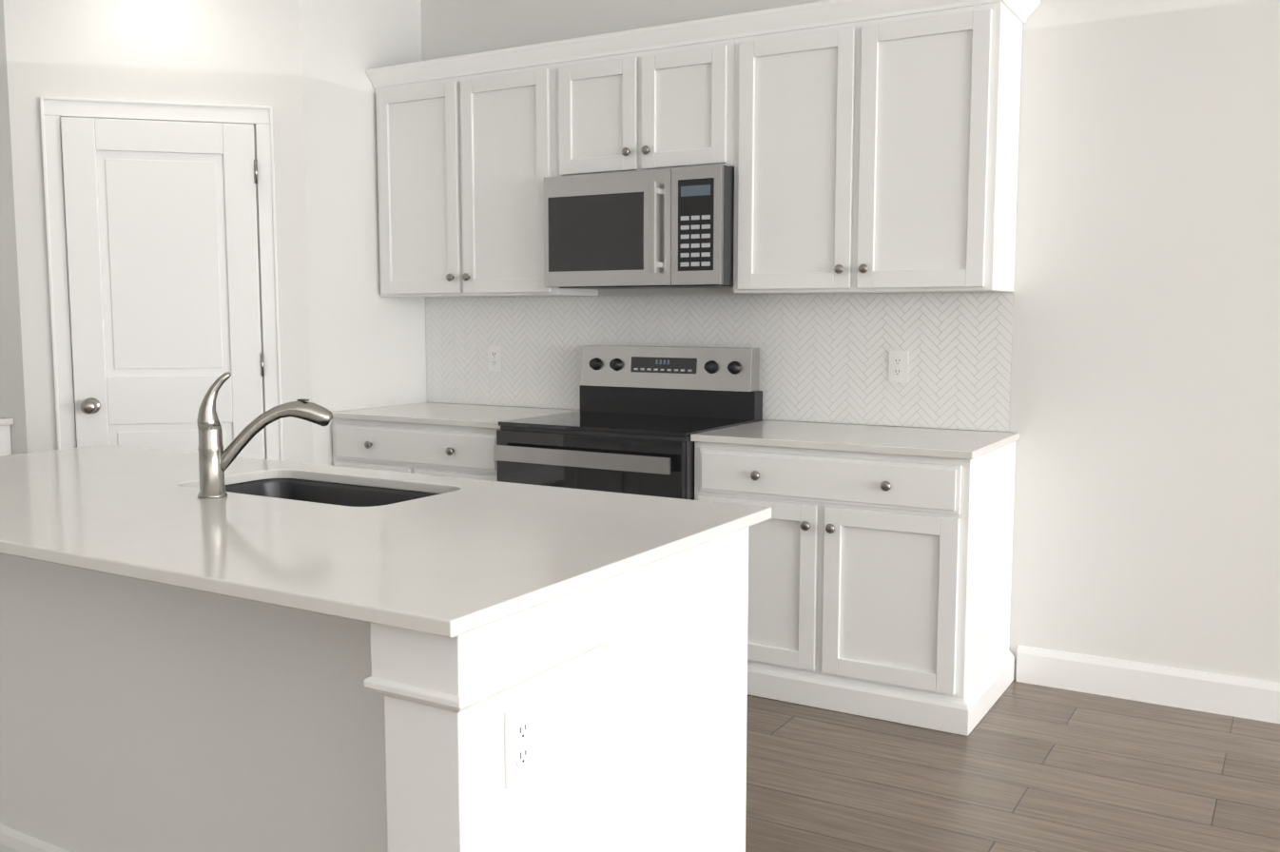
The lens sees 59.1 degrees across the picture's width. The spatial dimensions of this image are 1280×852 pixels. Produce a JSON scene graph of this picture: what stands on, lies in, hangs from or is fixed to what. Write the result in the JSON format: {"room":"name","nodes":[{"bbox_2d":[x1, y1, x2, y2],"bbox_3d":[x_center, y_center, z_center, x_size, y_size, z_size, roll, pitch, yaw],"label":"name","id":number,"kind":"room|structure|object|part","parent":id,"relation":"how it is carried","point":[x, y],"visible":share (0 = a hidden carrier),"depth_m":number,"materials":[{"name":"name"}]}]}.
{"room":"kitchen","nodes":[
{"label":"kitchen","id":0,"kind":"room"},
{"bbox_2d":[0,0,426,465],"bbox_3d":[-2.010,-0.576,5.003,1.479,2.748,1.479,3,7,31],"label":"wall","id":1,"kind":"structure","parent":0,"point":[351,338],"depth_m":4.56,"materials":[{"name":"white paint"}]},
{"bbox_2d":[39,96,283,461],"bbox_3d":[-1.885,-0.215,4.532,0.848,2.121,0.022,-1,6,-14],"label":"door frame","id":2,"kind":"structure","parent":1,"relation":"in","point":[52,109],"depth_m":4.44,"materials":[{"name":"white wood"}]},
{"bbox_2d":[60,116,265,459],"bbox_3d":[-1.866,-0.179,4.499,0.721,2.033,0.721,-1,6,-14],"label":"pantry door","id":3,"kind":"structure","parent":2,"relation":"attached to","point":[162,243],"depth_m":4.47,"materials":[{"name":"white wood"}]},
{"bbox_3d":[-1.866,-0.200,4.497,0.488,1.714,0.532,3,7,31],"label":"pantry door hardware","id":4,"kind":"part","parent":3,"relation":"part of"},
{"bbox_2d":[420,0,1279,723],"bbox_3d":[3.345,-0.353,2.747,13.001,2.748,0.136,3,7,31],"label":"wall","id":5,"kind":"structure","parent":0,"point":[1145,392],"depth_m":3.71,"materials":[{"name":"white paint"}]},
{"bbox_2d":[366,41,598,297],"bbox_3d":[-0.668,-1.042,4.829,0.954,0.970,0.323,3,7,31],"label":"upper cabinet","id":6,"kind":"object","parent":5,"relation":"attached to","point":[464,143],"depth_m":4.68,"materials":[{"name":"white wood"}]},
{"bbox_2d":[552,14,735,176],"bbox_3d":[0.076,-1.225,4.365,0.779,0.515,0.323,3,7,31],"label":"upper cabinet","id":7,"kind":"object","parent":5,"relation":"attached to","point":[657,97],"depth_m":4.21,"materials":[{"name":"white wood"}]},
{"bbox_2d":[543,164,734,289],"bbox_3d":[0.044,-0.748,4.357,0.771,0.425,0.433,3,7,31],"label":"microwave","id":8,"kind":"object","parent":7,"relation":"attached to","point":[660,228],"visible":1,"depth_m":4.18,"materials":[{"name":"grey metal"}]},
{"bbox_2d":[425,291,1013,431],"bbox_3d":[0.146,-0.288,4.600,2.662,0.484,0.006,3,7,31],"label":"backsplash","id":9,"kind":"structure","parent":5,"relation":"attached to","point":[824,358],"depth_m":4.35,"materials":[{"name":"white tile"}]},
{"bbox_2d":[487,346,501,371],"bbox_3d":[-0.652,-0.302,5.068,0.070,0.115,0.008,3,7,31],"label":"electrical outlet","id":10,"kind":"object","parent":9,"relation":"attached to","point":[494,358],"visible":1,"depth_m":5.07,"materials":[{"name":"white plastic"}]},
{"bbox_2d":[888,350,908,382],"bbox_3d":[0.942,-0.217,4.123,0.070,0.115,0.008,3,7,31],"label":"electrical outlet","id":11,"kind":"object","parent":9,"relation":"attached to","point":[898,368],"visible":1,"depth_m":4.12,"materials":[{"name":"white plastic"}]},
{"bbox_2d":[733,0,1027,294],"bbox_3d":[0.810,-0.955,3.953,0.929,0.970,0.323,3,7,31],"label":"upper cabinet","id":12,"kind":"object","parent":5,"relation":"attached to","point":[863,146],"depth_m":3.79,"materials":[{"name":"white wood"}]},
{"bbox_2d":[745,679,1279,851],"bbox_3d":[0.867,1.462,-1.137,13.120,0.100,9.620,3,7,31],"label":"floor","id":13,"kind":"structure","parent":0,"point":[1025,767],"depth_m":3.15,"materials":[{"name":"brown wood"}]},
{"bbox_2d":[0,417,13,456],"bbox_3d":[-3.038,0.443,4.174,0.656,0.882,1.160,3,7,31],"label":"base cabinet","id":14,"kind":"object","parent":13,"relation":"on","point":[5,437],"visible":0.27,"depth_m":4.46,"materials":[{"name":"white wood"}]},
{"bbox_2d":[0,512,771,851],"bbox_3d":[-0.950,0.611,2.568,2.240,0.864,1.005,3,7,31],"label":"kitchen island","id":15,"kind":"object","parent":13,"relation":"on","point":[213,646],"depth_m":2.09,"materials":[{"name":"white wood"}]},
{"bbox_2d":[0,444,771,641],"bbox_3d":[-0.956,0.170,2.512,2.257,0.024,1.031,3,7,31],"label":"island countertop","id":16,"kind":"structure","parent":15,"relation":"on","point":[430,566],"depth_m":2.08,"materials":[{"name":"white stone"}]},
{"bbox_2d":[186,371,338,497],"bbox_3d":[-0.841,0.017,2.527,0.233,0.278,0.215,3,7,31],"label":"faucet","id":17,"kind":"object","parent":16,"relation":"on","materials":[{"name":"silver metal"}]},
{"bbox_2d":[186,474,448,508],"bbox_3d":[-0.762,0.263,2.685,0.710,0.218,0.395,3,7,31],"label":"sink","id":18,"kind":"object","parent":16,"relation":"in","point":[366,492],"depth_m":2.86,"materials":[{"name":"grey metal"}]},
{"bbox_2d":[504,698,536,788],"bbox_3d":[-0.177,0.474,1.689,0.008,0.115,0.070,3,7,31],"label":"outlet","id":19,"kind":"object","parent":15,"relation":"attached to","point":[519,743],"visible":1,"depth_m":1.68,"materials":[{"name":"white plastic"}]},
{"bbox_2d":[331,413,500,481],"bbox_3d":[-0.761,0.388,4.846,0.921,0.858,0.629,3,7,31],"label":"base cabinet","id":20,"kind":"object","parent":13,"relation":"on","point":[453,449],"depth_m":4.54,"materials":[{"name":"white wood"}]},
{"bbox_2d":[331,402,580,425],"bbox_3d":[-0.762,-0.050,4.799,0.922,0.024,0.635,3,7,31],"label":"countertop","id":21,"kind":"structure","parent":20,"relation":"on","point":[475,415],"depth_m":4.75,"materials":[{"name":"white stone"}]},
{"bbox_2d":[494,345,762,500],"bbox_3d":[-0.046,0.285,4.338,0.810,1.164,0.693,3,7,31],"label":"range","id":22,"kind":"object","parent":13,"relation":"on","point":[637,419],"visible":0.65,"depth_m":4.27,"materials":[{"name":"grey metal"}]},
{"bbox_2d":[690,436,1015,736],"bbox_3d":[0.745,0.476,3.955,0.946,0.858,0.627,3,7,31],"label":"base cabinet","id":23,"kind":"object","parent":13,"relation":"on","point":[880,572],"depth_m":3.64,"materials":[{"name":"white wood"}]},
{"bbox_2d":[690,419,1019,459],"bbox_3d":[0.748,0.038,3.905,0.961,0.024,0.635,3,7,31],"label":"countertop","id":24,"kind":"structure","parent":23,"relation":"on","point":[960,442],"depth_m":3.83,"materials":[{"name":"white stone"}]}
]}

